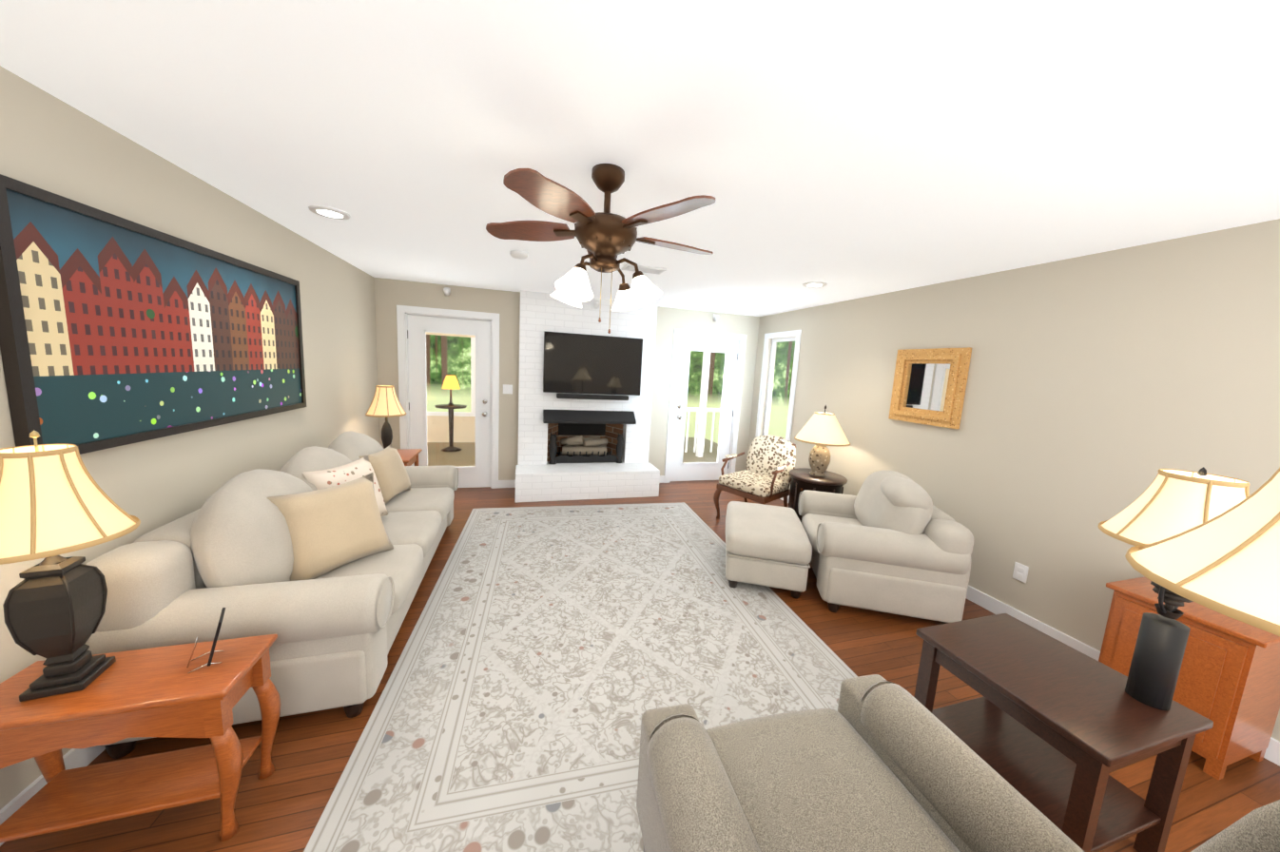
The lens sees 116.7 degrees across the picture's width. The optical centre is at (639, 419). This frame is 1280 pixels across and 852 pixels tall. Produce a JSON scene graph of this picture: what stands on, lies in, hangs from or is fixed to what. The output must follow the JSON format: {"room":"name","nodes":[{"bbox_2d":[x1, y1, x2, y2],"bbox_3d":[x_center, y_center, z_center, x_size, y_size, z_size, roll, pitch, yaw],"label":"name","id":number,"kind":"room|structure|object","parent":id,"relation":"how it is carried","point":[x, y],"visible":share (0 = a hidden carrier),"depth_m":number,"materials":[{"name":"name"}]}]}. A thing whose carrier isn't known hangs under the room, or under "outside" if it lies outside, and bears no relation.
{"room":"living room","nodes":[
{"label":"living room","id":0,"kind":"room"},
{"bbox_2d":[0,65,379,810],"bbox_3d":[-2.180,0.058,1.616,0.140,2.400,6.160,1,8,-17],"label":"wall","id":1,"kind":"structure","parent":0,"point":[51,144],"depth_m":1.88,"materials":[{"name":"beige paint"}]},
{"bbox_2d":[0,745,105,846],"bbox_3d":[-2.168,1.198,1.788,0.015,0.100,5.880,1,8,-17],"label":"baseboard","id":2,"kind":"structure","parent":1,"relation":"attached to","point":[80,757],"depth_m":1.34,"materials":[{"name":"white"}]},
{"bbox_2d":[0,174,306,454],"bbox_3d":[-2.200,-0.416,2.024,0.035,0.890,1.700,1,8,-17],"label":"picture","id":3,"kind":"object","parent":1,"relation":"attached to","point":[116,331],"visible":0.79,"depth_m":1.59,"materials":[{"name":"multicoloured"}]},
{"bbox_2d":[374,277,759,480],"bbox_3d":[-0.664,-0.328,5.178,4.790,2.400,0.140,1,8,-17],"label":"wall","id":4,"kind":"structure","parent":0,"point":[390,295],"depth_m":4.85,"materials":[{"name":"beige paint"}]},
{"bbox_2d":[443,287,450,296],"bbox_3d":[-2.175,-1.444,4.441,0.060,0.100,0.102,1,8,-17],"label":"speaker","id":5,"kind":"object","parent":4,"relation":"attached to","point":[447,291],"visible":1,"depth_m":4.42,"materials":[{"name":"white plastic"}]},
{"bbox_2d":[396,305,499,488],"bbox_3d":[-2.249,-0.217,4.715,1.070,2.130,0.160,1,8,-17],"label":"door frame","id":6,"kind":"structure","parent":4,"relation":"attached to","point":[403,312],"depth_m":4.55,"materials":[{"name":"white wood"}]},
{"bbox_2d":[407,314,491,487],"bbox_3d":[-2.242,-0.168,4.677,0.896,2.035,0.119,1,8,-17],"label":"door","id":7,"kind":"structure","parent":4,"relation":"in","point":[478,475],"depth_m":4.67,"materials":[{"name":"white wood"}]},
{"bbox_2d":[503,384,512,394],"bbox_3d":[-1.613,-0.371,4.810,0.115,0.115,0.011,1,8,-17],"label":"light switch","id":8,"kind":"object","parent":4,"relation":"attached to","point":[507,388],"visible":1,"depth_m":4.81,"materials":[{"name":"white plastic"}]},
{"bbox_2d":[659,475,664,483],"bbox_3d":[0.202,0.835,5.525,0.300,0.100,0.015,1,8,-17],"label":"baseboard","id":9,"kind":"structure","parent":4,"relation":"attached to","point":[662,477],"depth_m":5.55,"materials":[{"name":"white"}]},
{"bbox_2d":[670,336,738,481],"bbox_3d":[0.921,-0.120,5.620,0.926,2.035,0.119,1,8,-17],"label":"door","id":10,"kind":"structure","parent":4,"relation":"in","point":[680,471],"depth_m":5.63,"materials":[{"name":"white wood"}]},
{"bbox_2d":[664,329,746,483],"bbox_3d":[0.908,-0.169,5.656,1.100,2.130,0.160,1,8,-17],"label":"door frame","id":11,"kind":"structure","parent":4,"relation":"attached to","point":[677,333],"depth_m":5.54,"materials":[{"name":"white wood"}]},
{"bbox_2d":[712,313,719,321],"bbox_3d":[1.045,-1.395,5.401,0.060,0.100,0.102,1,8,-17],"label":"speaker","id":12,"kind":"object","parent":4,"relation":"attached to","point":[715,318],"visible":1,"depth_m":5.39,"materials":[{"name":"white plastic"}]},
{"bbox_2d":[515,290,659,502],"bbox_3d":[-0.658,-0.304,4.999,1.720,2.400,0.930,1,8,-17],"label":"fireplace","id":13,"kind":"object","parent":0,"point":[633,474],"depth_m":4.83,"materials":[{"name":"white brick"}]},
{"bbox_2d":[548,432,623,464],"bbox_3d":[-0.725,0.334,5.227,0.964,0.403,0.431,1,8,-17],"label":"grate","id":14,"kind":"object","parent":13,"relation":"in","point":[579,449],"visible":1,"depth_m":5.15,"materials":[{"name":"black metal"}]},
{"bbox_2d":[543,409,636,424],"bbox_3d":[-0.617,-0.036,4.918,1.140,0.145,0.158,1,8,-17],"label":"mantel shelf","id":15,"kind":"object","parent":13,"relation":"attached to","point":[589,416],"visible":1,"depth_m":4.89,"materials":[{"name":"black wood"}]},
{"bbox_2d":[543,330,642,400],"bbox_3d":[-0.569,-0.645,4.877,1.210,0.782,0.090,1,8,-17],"label":"wall-mounted tv","id":16,"kind":"object","parent":13,"relation":"attached to","point":[575,365],"visible":1,"depth_m":4.84,"materials":[{"name":"black plastic"}]},
{"bbox_2d":[593,300,600,309],"bbox_3d":[-0.523,-1.399,4.779,0.060,0.100,0.102,1,8,-17],"label":"speaker","id":17,"kind":"object","parent":13,"relation":"attached to","point":[596,303],"visible":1,"depth_m":4.75,"materials":[{"name":"white plastic"}]},
{"bbox_2d":[0,480,1279,851],"bbox_3d":[0.116,1.322,2.482,5.070,0.080,6.160,1,8,-17],"label":"floor","id":18,"kind":"structure","parent":0,"point":[281,807],"depth_m":1.62,"materials":[{"name":"brown wood"}]},
{"bbox_2d":[0,633,281,842],"bbox_3d":[-1.627,1.073,1.276,0.656,0.541,0.280,1,8,-17],"label":"console table","id":19,"kind":"object","parent":18,"relation":"on","point":[160,691],"visible":0.98,"depth_m":1.23,"materials":[{"name":"brown wood"}]},
{"bbox_2d":[0,429,140,701],"bbox_3d":[-1.726,0.415,1.160,0.331,0.779,0.331,1,8,-17],"label":"light","id":20,"kind":"object","parent":19,"relation":"on","point":[56,500],"visible":1,"depth_m":1.13,"materials":[{"name":"brown metal"}]},
{"bbox_2d":[186,607,225,674],"bbox_3d":[-1.430,0.728,1.310,0.115,0.153,0.115,1,8,-17],"label":"easel","id":21,"kind":"object","parent":19,"relation":"on","point":[212,651],"visible":1,"depth_m":1.28,"materials":[{"name":"black metal"}]},
{"bbox_2d":[85,430,458,758],"bbox_3d":[-1.872,0.662,2.586,0.981,0.984,2.220,1,8,-17],"label":"sofa","id":22,"kind":"object","parent":18,"relation":"on","point":[317,559],"visible":0.9,"depth_m":1.70,"materials":[{"name":"beige fabric"}]},
{"bbox_2d":[396,448,422,465],"bbox_3d":[-2.519,0.642,3.950,0.500,0.600,0.520,1,8,-17],"label":"end table","id":23,"kind":"object","parent":18,"relation":"on","point":[409,456],"visible":0.19,"depth_m":4.02,"materials":[{"name":"brown wood"}]},
{"bbox_2d":[365,385,406,448],"bbox_3d":[-2.485,0.006,3.867,0.342,0.683,0.342,1,8,-17],"label":"lamp","id":24,"kind":"object","parent":23,"relation":"on","point":[385,403],"visible":0.92,"depth_m":3.77,"materials":[{"name":"beige fabric"}]},
{"bbox_2d":[303,502,857,851],"bbox_3d":[-0.230,1.208,2.858,2.380,0.010,3.360,1,8,-14],"label":"rug","id":25,"kind":"object","parent":18,"relation":"on","point":[550,656],"visible":0.71,"depth_m":2.02,"materials":[{"name":"grey fabric"}]},
{"bbox_2d":[725,501,812,598],"bbox_3d":[0.990,1.002,3.188,0.606,0.437,0.836,5,8,12],"label":"ottoman","id":26,"kind":"object","parent":25,"relation":"on","point":[768,545],"visible":1,"depth_m":2.83,"materials":[{"name":"beige fabric"}]},
{"bbox_2d":[713,434,795,518],"bbox_3d":[1.252,0.648,4.262,0.662,0.922,0.645,-4,10,-41],"label":"accent chair","id":27,"kind":"object","parent":18,"relation":"on","point":[764,477],"visible":0.96,"depth_m":4.25,"materials":[{"name":"fabric"}]},
{"bbox_2d":[788,467,847,523],"bbox_3d":[1.763,0.859,3.997,0.536,0.620,0.536,1,8,-17],"label":"table","id":28,"kind":"object","parent":18,"relation":"on","point":[803,479],"visible":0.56,"depth_m":3.86,"materials":[{"name":"brown wood"}]},
{"bbox_2d":[794,405,850,476],"bbox_3d":[1.799,0.202,3.910,0.512,0.705,0.512,1,8,-17],"label":"lamp","id":29,"kind":"object","parent":28,"relation":"on","point":[822,431],"visible":1,"depth_m":3.80,"materials":[{"name":"fabric"}]},
{"bbox_2d":[798,470,973,623],"bbox_3d":[1.760,0.838,3.025,0.909,0.914,1.000,5,8,12],"label":"armchair","id":30,"kind":"object","parent":18,"relation":"on","point":[892,542],"visible":0.94,"depth_m":2.61,"materials":[{"name":"beige fabric"}]},
{"bbox_2d":[636,674,1279,851],"bbox_3d":[0.566,0.931,0.731,0.950,1.192,1.237,1,8,-17],"label":"armchair","id":31,"kind":"object","parent":18,"relation":"on","point":[876,763],"visible":1,"depth_m":1.02,"materials":[{"name":"grey fabric"}]},
{"bbox_2d":[914,613,1213,851],"bbox_3d":[1.490,1.196,1.501,0.540,0.550,0.580,1,8,-17],"label":"end table","id":32,"kind":"object","parent":18,"relation":"on","point":[1056,732],"visible":0.85,"depth_m":1.37,"materials":[{"name":"brown wood"}]},
{"bbox_2d":[1097,466,1250,710],"bbox_3d":[1.750,0.549,1.293,0.372,0.810,0.372,1,8,-17],"label":"lamp","id":33,"kind":"object","parent":32,"relation":"on","point":[1167,503],"visible":0.5,"depth_m":1.28,"materials":[{"name":"black metal"}]},
{"bbox_2d":[1098,576,1279,780],"bbox_3d":[2.559,1.168,1.855,0.430,0.650,0.450,1,8,-17],"label":"base cabinet","id":34,"kind":"object","parent":18,"relation":"on","point":[1228,684],"visible":0.54,"depth_m":1.68,"materials":[{"name":"brown wood"}]},
{"bbox_2d":[1124,466,1279,636],"bbox_3d":[1.193,0.796,0.732,0.502,1.533,0.502,1,8,-17],"label":"floor lamp","id":35,"kind":"object","parent":18,"relation":"on","point":[1226,563],"visible":1,"depth_m":0.70,"materials":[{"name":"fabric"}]},
{"bbox_2d":[0,0,1279,316],"bbox_3d":[0.249,-1.133,2.159,5.070,0.080,6.160,1,8,-17],"label":"ceiling","id":36,"kind":"structure","parent":0,"point":[850,148],"depth_m":1.31,"materials":[{"name":"white paint"}]},
{"bbox_2d":[308,204,350,219],"bbox_3d":[-1.831,-1.222,2.331,0.200,0.012,0.200,1,8,-17],"label":"recessed light","id":37,"kind":"object","parent":36,"relation":"in","point":[329,212],"visible":1,"depth_m":2.31,"materials":[{"name":"white plastic"}]},
{"bbox_2d":[509,250,527,259],"bbox_3d":[-0.916,-1.246,2.993,0.130,0.037,0.130,1,8,-17],"label":"smoke detector","id":38,"kind":"object","parent":36,"relation":"attached to","point":[518,255],"visible":1,"depth_m":2.95,"materials":[{"name":"white plastic"}]},
{"bbox_2d":[485,163,715,333],"bbox_3d":[-0.139,-0.718,1.742,1.044,0.674,1.040,1,8,-17],"label":"fan","id":39,"kind":"object","parent":36,"relation":"hanging from","point":[606,238],"visible":1,"depth_m":1.61,"materials":[{"name":"brown wood"}]},
{"bbox_2d":[620,263,666,274],"bbox_3d":[0.032,-1.242,3.258,0.340,0.012,0.180,1,8,-17],"label":"ceiling vent","id":40,"kind":"object","parent":36,"relation":"in","point":[646,269],"visible":1,"depth_m":3.24,"materials":[{"name":"white plastic"}]},
{"bbox_2d":[802,281,827,287],"bbox_3d":[1.534,-1.188,3.469,0.200,0.012,0.200,1,8,-17],"label":"recessed light","id":41,"kind":"object","parent":36,"relation":"in","point":[814,284],"visible":1,"depth_m":3.44,"materials":[{"name":"white plastic"}]},
{"bbox_2d":[747,218,1279,741],"bbox_3d":[2.544,0.130,3.025,0.140,2.400,6.160,1,8,-17],"label":"wall","id":42,"kind":"structure","parent":0,"point":[1103,386],"depth_m":2.45,"materials":[{"name":"beige paint"}]},
{"bbox_2d":[755,329,801,442],"bbox_3d":[1.830,-0.254,5.264,0.140,1.800,0.740,1,8,-17],"label":"window","id":43,"kind":"structure","parent":42,"relation":"in","point":[793,334],"depth_m":5.37,"materials":[{"name":"white wood"}]},
{"bbox_2d":[888,347,971,428],"bbox_3d":[2.373,-0.276,3.277,0.050,0.620,0.590,1,8,-17],"label":"mirror","id":44,"kind":"object","parent":42,"relation":"attached to","point":[929,386],"visible":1,"depth_m":3.24,"materials":[{"name":"gold glass"}]},
{"bbox_2d":[1012,562,1028,582],"bbox_3d":[2.562,1.028,2.657,0.009,0.115,0.075,1,8,-17],"label":"electrical outlet","id":45,"kind":"object","parent":42,"relation":"attached to","point":[1020,572],"visible":1,"depth_m":2.65,"materials":[{"name":"white plastic"}]},
{"bbox_2d":[779,495,1279,766],"bbox_3d":[2.409,1.267,3.152,0.015,0.100,5.880,1,8,-17],"label":"baseboard","id":46,"kind":"structure","parent":42,"relation":"attached to","point":[1272,752],"depth_m":2.54,"materials":[{"name":"white wood"}]},
{"label":"outside","id":47,"kind":"structure","parent":0,"visible":0},
{"bbox_2d":[425,331,720,466],"bbox_3d":[-1.168,-0.630,6.885,6.790,2.700,3.450,1,8,-17],"label":"porch","id":48,"kind":"object","parent":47,"point":[459,444],"depth_m":7.31,"materials":[{"name":"beige"}]},
{"bbox_2d":[426,334,795,443],"bbox_3d":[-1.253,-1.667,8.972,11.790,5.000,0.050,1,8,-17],"label":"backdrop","id":49,"kind":"structure","parent":47,"point":[694,357],"depth_m":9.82,"materials":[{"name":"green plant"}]}
]}

